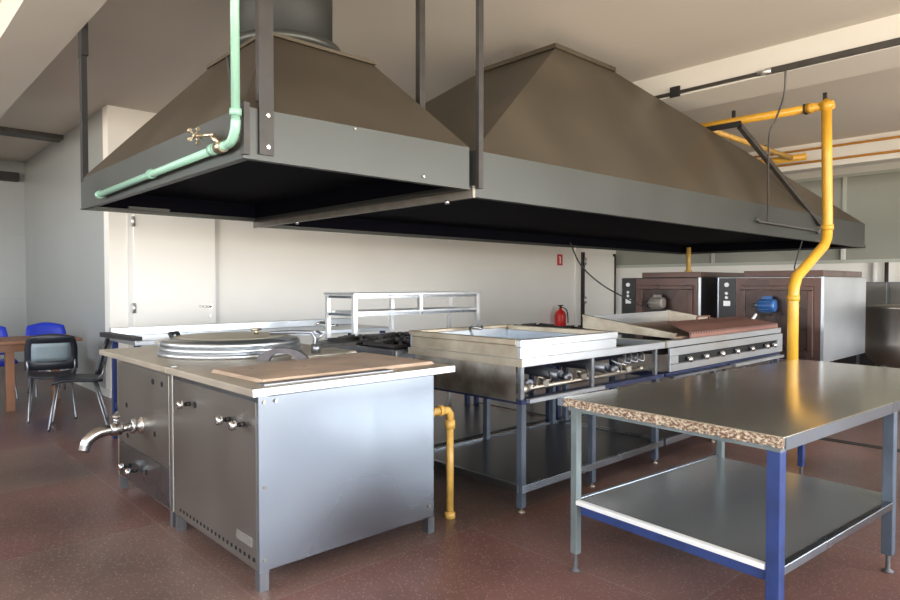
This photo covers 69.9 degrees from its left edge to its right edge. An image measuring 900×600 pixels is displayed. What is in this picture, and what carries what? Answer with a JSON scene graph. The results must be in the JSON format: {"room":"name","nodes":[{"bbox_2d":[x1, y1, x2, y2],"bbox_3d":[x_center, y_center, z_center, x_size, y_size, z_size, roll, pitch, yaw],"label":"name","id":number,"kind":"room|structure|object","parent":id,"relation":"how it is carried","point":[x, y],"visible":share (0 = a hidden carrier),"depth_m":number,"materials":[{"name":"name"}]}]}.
{"room":"commercial kitchen","nodes":[
{"label":"commercial kitchen","id":0,"kind":"room"},
{"bbox_2d":[0,160,26,361],"bbox_3d":[-9.714,-0.602,9.114,6.650,3.450,0.200,-1,2,-43],"label":"wall","id":1,"kind":"structure","parent":0,"point":[13,316],"depth_m":11.04,"materials":[{"name":"grey paint"}]},
{"bbox_2d":[0,171,18,181],"bbox_3d":[-9.621,-2.042,8.905,6.150,0.140,0.180,-1,2,-43],"label":"beam","id":2,"kind":"structure","parent":1,"relation":"attached to","point":[4,175],"depth_m":10.85,"materials":[{"name":"black metal"}]},
{"bbox_2d":[0,0,106,117],"bbox_3d":[-2.497,-2.080,4.185,0.400,0.250,16.800,-1,2,-43],"label":"beam","id":3,"kind":"structure","parent":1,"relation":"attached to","point":[33,33],"depth_m":4.78,"materials":[{"name":"paint"}]},
{"bbox_2d":[24,109,105,387],"bbox_3d":[-5.685,-0.612,9.523,0.200,3.450,4.700,-1,2,-43],"label":"wall","id":4,"kind":"structure","parent":0,"point":[64,243],"depth_m":9.02,"materials":[{"name":"grey paint"}]},
{"bbox_2d":[0,126,63,142],"bbox_3d":[-5.914,-2.291,8.858,0.985,0.060,0.300,-1,2,-43],"label":"beam","id":5,"kind":"structure","parent":4,"relation":"attached to","point":[5,131],"depth_m":8.87,"materials":[{"name":"grey metal"}]},
{"bbox_2d":[47,370,110,397],"bbox_3d":[-5.696,1.071,9.418,0.015,0.090,4.900,-1,2,-43],"label":"baseboard","id":6,"kind":"structure","parent":4,"relation":"attached to","point":[106,392],"depth_m":8.16,"materials":[{"name":"white paint"}]},
{"bbox_2d":[102,105,615,389],"bbox_3d":[-0.084,-0.658,11.399,10.950,3.450,0.200,-1,2,-43],"label":"wall","id":7,"kind":"structure","parent":0,"point":[266,274],"depth_m":10.01,"materials":[{"name":"beige paint"}]},
{"bbox_2d":[127,213,219,347],"bbox_3d":[-3.423,-0.111,8.079,1.120,2.520,0.117,-1,2,-43],"label":"door","id":8,"kind":"structure","parent":7,"relation":"in","point":[173,261],"depth_m":8.04,"materials":[{"name":"paint"}]},
{"bbox_2d":[557,254,562,264],"bbox_3d":[2.300,-0.840,13.472,0.170,0.230,0.015,-1,2,-43],"label":"fire sign","id":9,"kind":"object","parent":7,"relation":"attached to","point":[559,256],"visible":1,"depth_m":13.46,"materials":[{"name":"red plastic"}]},
{"bbox_2d":[555,305,568,325],"bbox_3d":[2.267,0.562,13.214,0.302,0.920,0.230,-1,2,-43],"label":"fire extinguisher","id":10,"kind":"object","parent":7,"relation":"attached to","point":[560,315],"visible":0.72,"depth_m":13.12,"materials":[{"name":"red metal"}]},
{"bbox_2d":[574,248,577,326],"bbox_3d":[2.706,-0.719,13.838,0.060,3.450,0.040,-1,2,-43],"label":"trim","id":11,"kind":"structure","parent":7,"relation":"attached to","point":[575,249],"depth_m":13.83,"materials":[{"name":"beige paint"}]},
{"bbox_2d":[581,252,615,325],"bbox_3d":[3.361,-0.028,14.422,1.310,2.040,0.105,-1,2,-43],"label":"door","id":12,"kind":"structure","parent":7,"relation":"in","point":[596,299],"depth_m":14.36,"materials":[{"name":"paint"}]},
{"bbox_2d":[632,13,899,111],"bbox_3d":[2.995,-2.124,5.959,0.580,0.250,11.900,-1,2,-43],"label":"beam","id":13,"kind":"structure","parent":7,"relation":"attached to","point":[886,28],"depth_m":5.75,"materials":[{"name":"paint"}]},
{"bbox_2d":[655,37,899,98],"bbox_3d":[3.958,-1.997,4.467,0.049,0.100,8.399,-1,2,-43],"label":"rail","id":14,"kind":"object","parent":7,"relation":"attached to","point":[675,91],"visible":0.9,"depth_m":5.50,"materials":[{"name":"black metal"}]},
{"bbox_2d":[766,71,786,221],"bbox_3d":[3.061,-1.401,6.152,0.109,1.208,1.140,1,2,20],"label":"cable","id":15,"kind":"object","parent":14,"relation":"hanging from","point":[785,72],"visible":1,"depth_m":5.91,"materials":[{"name":"grey plastic"}]},
{"bbox_2d":[749,131,899,174],"bbox_3d":[6.219,-2.138,8.968,0.300,0.370,11.900,-1,2,-43],"label":"trim","id":16,"kind":"structure","parent":7,"relation":"attached to","point":[891,144],"depth_m":9.27,"materials":[{"name":"paint"}]},
{"bbox_2d":[754,135,899,157],"bbox_3d":[6.107,-2.230,8.822,0.036,0.036,11.839,-1,2,-43],"label":"conduit pipe","id":17,"kind":"object","parent":7,"relation":"attached to","point":[892,137],"visible":0.48,"depth_m":9.26,"materials":[{"name":"orange metal"}]},
{"bbox_2d":[776,149,899,166],"bbox_3d":[6.107,-2.040,8.826,0.036,0.036,11.839,-1,2,-43],"label":"conduit pipe","id":18,"kind":"object","parent":7,"relation":"attached to","point":[891,151],"visible":0.48,"depth_m":9.26,"materials":[{"name":"metal"}]},
{"bbox_2d":[785,161,899,179],"bbox_3d":[7.973,-2.289,10.603,0.200,0.150,11.900,-1,2,-43],"label":"trim","id":19,"kind":"structure","parent":7,"relation":"attached to","point":[890,165],"depth_m":11.40,"materials":[{"name":"paint"}]},
{"bbox_2d":[0,354,899,599],"bbox_3d":[0.015,1.236,6.612,17.000,0.100,16.800,-1,2,-43],"label":"floor","id":20,"kind":"structure","parent":0,"point":[69,531],"depth_m":3.28,"materials":[{"name":"stone"}]},
{"bbox_2d":[0,326,17,399],"bbox_3d":[-5.379,0.731,7.538,0.558,0.867,0.450,1,2,43],"label":"dining chair","id":21,"kind":"object","parent":20,"relation":"on","point":[3,332],"visible":0.34,"depth_m":7.73,"materials":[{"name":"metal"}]},
{"bbox_2d":[0,334,82,411],"bbox_3d":[-5.266,0.811,6.617,2.500,0.750,0.730,-1,2,-43],"label":"wooden table","id":22,"kind":"object","parent":20,"relation":"on","point":[9,346],"visible":0.62,"depth_m":6.82,"materials":[{"name":"brown wood"}]},
{"bbox_2d":[25,322,74,397],"bbox_3d":[-4.938,0.720,7.949,0.450,0.867,0.558,-1,2,-43],"label":"dining chair","id":23,"kind":"object","parent":20,"relation":"on","point":[45,327],"visible":0.27,"depth_m":8.09,"materials":[{"name":"blue plastic"}]},
{"bbox_2d":[24,334,77,422],"bbox_3d":[-4.031,0.756,6.524,0.450,0.867,0.558,-1,2,-31],"label":"dining chair","id":24,"kind":"object","parent":20,"relation":"on","point":[45,351],"visible":0.98,"depth_m":6.33,"materials":[{"name":"black plastic"}]},
{"bbox_2d":[47,338,110,431],"bbox_3d":[-3.526,0.764,6.179,0.558,0.867,0.450,-1,2,-27],"label":"dining chair","id":25,"kind":"object","parent":20,"relation":"on","point":[97,377],"visible":0.87,"depth_m":6.09,"materials":[{"name":"grey plastic"}]},
{"bbox_2d":[77,328,355,527],"bbox_3d":[-1.631,0.715,4.299,1.584,1.058,1.277,-1,2,-43],"label":"kettle","id":26,"kind":"object","parent":20,"relation":"on","point":[143,422],"visible":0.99,"depth_m":3.86,"materials":[{"name":"metal"}]},
{"bbox_2d":[109,318,388,438],"bbox_3d":[-1.815,0.712,6.258,2.540,0.965,0.702,-1,2,-43],"label":"table","id":27,"kind":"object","parent":20,"relation":"on","point":[151,335],"depth_m":6.19,"materials":[{"name":"metal"}]},
{"bbox_2d":[100,332,141,340],"bbox_3d":[-2.745,0.302,5.361,0.643,0.040,0.080,1,2,41],"label":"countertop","id":28,"kind":"structure","parent":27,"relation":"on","point":[112,335],"depth_m":5.29,"materials":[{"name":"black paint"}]},
{"bbox_2d":[315,320,337,328],"bbox_3d":[-1.251,0.248,6.485,0.252,0.089,0.083,-1,2,-34],"label":"mixer tap","id":29,"kind":"object","parent":27,"relation":"on","point":[319,322],"visible":0.64,"depth_m":6.45,"materials":[{"name":"silver metal"}]},
{"bbox_2d":[166,347,454,592],"bbox_3d":[-0.768,0.775,3.524,1.222,0.976,1.028,-1,2,-43],"label":"stove","id":30,"kind":"object","parent":20,"relation":"on","point":[280,461],"visible":1,"depth_m":3.12,"materials":[{"name":"metal"}]},
{"bbox_2d":[324,291,480,406],"bbox_3d":[-0.428,0.558,6.381,1.590,1.268,0.490,-1,2,-43],"label":"shelf rack","id":31,"kind":"object","parent":20,"relation":"on","point":[354,313],"visible":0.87,"depth_m":6.15,"materials":[{"name":"metal"}]},
{"bbox_2d":[316,332,548,445],"bbox_3d":[-0.101,0.742,5.500,1.770,0.943,1.090,-1,2,-43],"label":"gas range","id":32,"kind":"object","parent":20,"relation":"on","point":[468,417],"visible":0.35,"depth_m":5.35,"materials":[{"name":"metal"}]},
{"bbox_2d":[434,404,544,445],"bbox_3d":[-0.101,1.069,5.508,1.710,0.010,0.990,-1,2,-43],"label":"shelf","id":33,"kind":"object","parent":32,"relation":"attached to","point":[468,418],"depth_m":5.62,"materials":[{"name":"grey metal"}]},
{"bbox_2d":[434,405,454,518],"bbox_3d":[-0.065,0.929,3.657,0.239,0.660,0.062,-1,2,-43],"label":"pipe","id":34,"kind":"object","parent":20,"relation":"on","point":[440,410],"visible":0.81,"depth_m":3.70,"materials":[{"name":"metal"}]},
{"bbox_2d":[408,338,664,513],"bbox_3d":[0.679,0.778,4.693,1.672,0.912,1.055,-1,2,-43],"label":"gas stove","id":35,"kind":"object","parent":20,"relation":"on","point":[521,460],"visible":0.9,"depth_m":4.29,"materials":[{"name":"metal"}]},
{"bbox_2d":[409,324,617,358],"bbox_3d":[0.437,0.269,4.479,1.026,0.113,1.026,-1,2,-43],"label":"pan","id":36,"kind":"object","parent":35,"relation":"on","point":[504,340],"visible":1,"depth_m":4.22,"materials":[{"name":"metal"}]},
{"bbox_2d":[469,325,482,334],"bbox_3d":[0.195,0.251,4.793,0.077,0.119,0.204,0,2,19],"label":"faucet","id":37,"kind":"object","parent":36,"relation":"on","point":[481,326],"visible":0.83,"depth_m":4.78,"materials":[{"name":"metal"}]},
{"bbox_2d":[434,422,650,482],"bbox_3d":[0.678,1.088,4.710,1.600,0.010,0.960,-1,2,-43],"label":"shelf","id":38,"kind":"object","parent":35,"relation":"attached to","point":[548,444],"depth_m":4.64,"materials":[{"name":"grey metal"}]},
{"bbox_2d":[473,323,611,419],"bbox_3d":[0.937,0.720,6.468,0.930,0.940,1.090,-1,2,-43],"label":"gas range","id":39,"kind":"object","parent":20,"relation":"on","point":[538,408],"visible":0.12,"depth_m":6.37,"materials":[{"name":"metal"}]},
{"bbox_2d":[478,392,570,416],"bbox_3d":[0.937,1.044,6.477,0.870,0.010,0.990,-1,2,-43],"label":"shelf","id":40,"kind":"object","parent":39,"relation":"attached to","point":[538,408],"depth_m":6.36,"materials":[{"name":"grey metal"}]},
{"bbox_2d":[559,328,783,444],"bbox_3d":[2.152,0.744,6.037,2.302,0.912,1.100,-1,2,-43],"label":"gas range","id":41,"kind":"object","parent":20,"relation":"on","point":[687,351],"visible":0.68,"depth_m":5.48,"materials":[{"name":"metal"}]},
{"bbox_2d":[568,415,679,437],"bbox_3d":[2.136,1.054,6.071,2.230,0.010,0.960,-1,2,-43],"label":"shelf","id":42,"kind":"object","parent":41,"relation":"attached to","point":[603,422],"depth_m":5.39,"materials":[{"name":"grey metal"}]},
{"bbox_2d":[582,310,710,338],"bbox_3d":[2.045,0.207,5.965,1.544,0.163,0.880,-1,2,-43],"label":"pan","id":43,"kind":"object","parent":41,"relation":"on","point":[654,323],"visible":0.76,"depth_m":5.86,"materials":[{"name":"metal"}]},
{"bbox_2d":[616,336,754,354],"bbox_3d":[2.140,0.394,6.058,2.180,0.012,0.880,-1,2,-43],"label":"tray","id":44,"kind":"object","parent":41,"relation":"on","point":[663,351],"depth_m":5.83,"materials":[{"name":"silver metal"}]},
{"bbox_2d":[667,315,777,337],"bbox_3d":[2.472,0.219,5.954,1.830,0.140,0.398,-1,2,-43],"label":"plate","id":45,"kind":"object","parent":41,"relation":"on","point":[696,328],"visible":1,"depth_m":5.87,"materials":[{"name":"brown metal"}]},
{"bbox_2d":[621,272,746,378],"bbox_3d":[3.183,0.383,8.748,1.725,1.500,1.114,-1,2,-43],"label":"oven","id":46,"kind":"object","parent":20,"relation":"on","point":[696,293],"visible":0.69,"depth_m":8.15,"materials":[{"name":"metal"}]},
{"bbox_2d":[570,242,652,309],"bbox_3d":[2.086,-0.304,8.281,1.098,0.875,0.084,0,1,1],"label":"power cable","id":47,"kind":"object","parent":46,"relation":"attached to","point":[570,242],"visible":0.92,"depth_m":8.28,"materials":[{"name":"black plastic"}]},
{"bbox_2d":[651,309,669,310],"bbox_3d":[2.667,0.156,8.227,0.078,0.120,0.280,-1,2,-43],"label":"shelf","id":48,"kind":"object","parent":46,"relation":"attached to","point":[653,309],"depth_m":8.17,"materials":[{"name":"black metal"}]},
{"bbox_2d":[685,247,691,271],"bbox_3d":[3.340,-0.555,9.015,0.100,0.359,0.100,-1,2,-43],"label":"riser pipe","id":49,"kind":"object","parent":46,"relation":"on","point":[688,249],"visible":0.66,"depth_m":8.99,"materials":[{"name":"metal"}]},
{"bbox_2d":[558,359,899,599],"bbox_3d":[1.790,0.856,3.390,2.466,0.821,1.028,-1,2,-38],"label":"worktable","id":50,"kind":"object","parent":20,"relation":"on","point":[765,523],"visible":1,"depth_m":2.91,"materials":[{"name":"metal"}]},
{"bbox_2d":[581,456,884,561],"bbox_3d":[1.364,0.941,3.049,1.238,0.008,0.902,-1,2,-38],"label":"shelf","id":51,"kind":"object","parent":50,"relation":"attached to","point":[720,502],"depth_m":2.96,"materials":[{"name":"metal"}]},
{"bbox_2d":[700,92,835,360],"bbox_3d":[2.649,-0.419,6.790,0.994,3.200,2.277,-1,2,-43],"label":"gas pipe","id":52,"kind":"object","parent":20,"relation":"on","point":[826,105],"visible":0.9,"depth_m":6.22,"materials":[{"name":"yellow metal"}]},
{"bbox_2d":[717,270,865,370],"bbox_3d":[4.097,0.407,7.769,1.725,1.500,1.154,-1,2,-43],"label":"oven","id":53,"kind":"object","parent":20,"relation":"on","point":[832,304],"visible":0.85,"depth_m":7.23,"materials":[{"name":"metal"}]},
{"bbox_2d":[754,312,781,321],"bbox_3d":[3.581,0.180,7.248,0.078,0.120,0.280,-1,2,-43],"label":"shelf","id":54,"kind":"object","parent":53,"relation":"attached to","point":[764,316],"depth_m":7.25,"materials":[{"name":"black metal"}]},
{"bbox_2d":[819,437,899,451],"bbox_3d":[3.809,1.224,5.023,0.100,0.004,5.100,-1,2,-43],"label":"floor drain","id":55,"kind":"object","parent":20,"relation":"on","point":[824,438],"visible":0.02,"depth_m":5.44,"materials":[{"name":"black metal"}]},
{"bbox_2d":[833,282,899,365],"bbox_3d":[6.869,0.410,10.083,1.016,1.380,1.350,-1,2,-43],"label":"cabinet","id":56,"kind":"object","parent":20,"relation":"on","point":[877,293],"visible":0.16,"depth_m":9.75,"materials":[{"name":"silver metal"}]},
{"bbox_2d":[865,304,899,367],"bbox_3d":[5.839,0.595,8.271,0.940,1.100,0.940,-1,2,-43],"label":"kettle","id":57,"kind":"object","parent":20,"relation":"on","point":[882,322],"visible":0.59,"depth_m":8.09,"materials":[{"name":"metal"}]},
{"bbox_2d":[0,0,899,161],"bbox_3d":[0.015,-2.363,6.523,17.400,0.200,17.200,-1,2,-43],"label":"ceiling","id":58,"kind":"structure","parent":0,"point":[143,54],"depth_m":5.65,"materials":[{"name":"paint"}]},
{"bbox_2d":[95,0,241,198],"bbox_3d":[-1.647,-1.421,3.496,0.110,1.530,2.111,-1,2,-43],"label":"pipe","id":59,"kind":"object","parent":58,"relation":"hanging from","point":[219,146],"visible":1,"depth_m":2.81,"materials":[{"name":"green metal"}]},
{"bbox_2d":[187,127,228,153],"bbox_3d":[-1.102,-0.732,2.928,0.110,0.141,0.210,-1,2,-43],"label":"tap","id":60,"kind":"object","parent":59,"relation":"on","point":[214,148],"depth_m":2.92,"materials":[{"name":"gold metal"}]},
{"bbox_2d":[78,0,469,221],"bbox_3d":[-1.318,-1.430,4.238,1.414,1.549,2.725,-1,2,-43],"label":"exhaust hood","id":61,"kind":"object","parent":58,"relation":"hanging from","point":[323,129],"visible":0.88,"depth_m":3.67,"materials":[{"name":"metal"}]},
{"bbox_2d":[253,0,865,254],"bbox_3d":[2.074,-1.479,7.427,7.894,1.610,2.840,-1,2,-43],"label":"exhaust hood","id":62,"kind":"object","parent":58,"relation":"hanging from","point":[564,148],"visible":0.94,"depth_m":5.55,"materials":[{"name":"metal"}]},
{"bbox_2d":[794,240,802,269],"bbox_3d":[3.952,-0.363,7.329,0.092,0.663,0.713,1,2,30],"label":"power cable","id":63,"kind":"object","parent":62,"relation":"hanging from","point":[801,240],"visible":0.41,"depth_m":7.61,"materials":[{"name":"black plastic"}]},
{"bbox_2d":[699,123,806,163],"bbox_3d":[3.630,-2.171,8.905,2.930,0.299,1.460,-1,2,-43],"label":"gas pipe","id":64,"kind":"object","parent":58,"relation":"hanging from","point":[783,157],"visible":0.43,"depth_m":9.07,"materials":[{"name":"metal"}]},
{"bbox_2d":[616,262,899,337],"bbox_3d":[7.973,0.225,10.665,0.200,1.720,11.900,-1,2,-43],"label":"wall","id":65,"kind":"structure","parent":0,"point":[894,267],"depth_m":12.57,"materials":[{"name":"beige paint"}]},
{"bbox_2d":[616,168,899,267],"bbox_3d":[7.915,-1.423,10.570,0.080,1.580,11.900,-1,2,-43],"label":"window","id":66,"kind":"structure","parent":65,"relation":"in","point":[872,198],"depth_m":11.39,"materials":[{"name":"grey"}]},
{"bbox_2d":[841,249,845,259],"bbox_3d":[7.001,-0.825,11.469,0.050,0.220,0.070,-1,2,-43],"label":"junction box","id":67,"kind":"object","parent":66,"relation":"attached to","point":[843,251],"visible":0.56,"depth_m":11.45,"materials":[{"name":"white paint"}]},
{"bbox_2d":[872,262,877,281],"bbox_3d":[7.316,-0.286,11.093,0.090,0.720,0.090,-1,2,-43],"label":"pipe","id":68,"kind":"object","parent":65,"relation":"attached to","point":[874,264],"visible":0.34,"depth_m":11.05,"materials":[{"name":"white metal"}]},
{"bbox_2d":[884,262,888,281],"bbox_3d":[7.432,-0.282,10.969,0.060,0.720,0.060,-1,2,-43],"label":"pipe","id":69,"kind":"object","parent":65,"relation":"attached to","point":[886,273],"visible":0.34,"depth_m":10.94,"materials":[{"name":"metal"}]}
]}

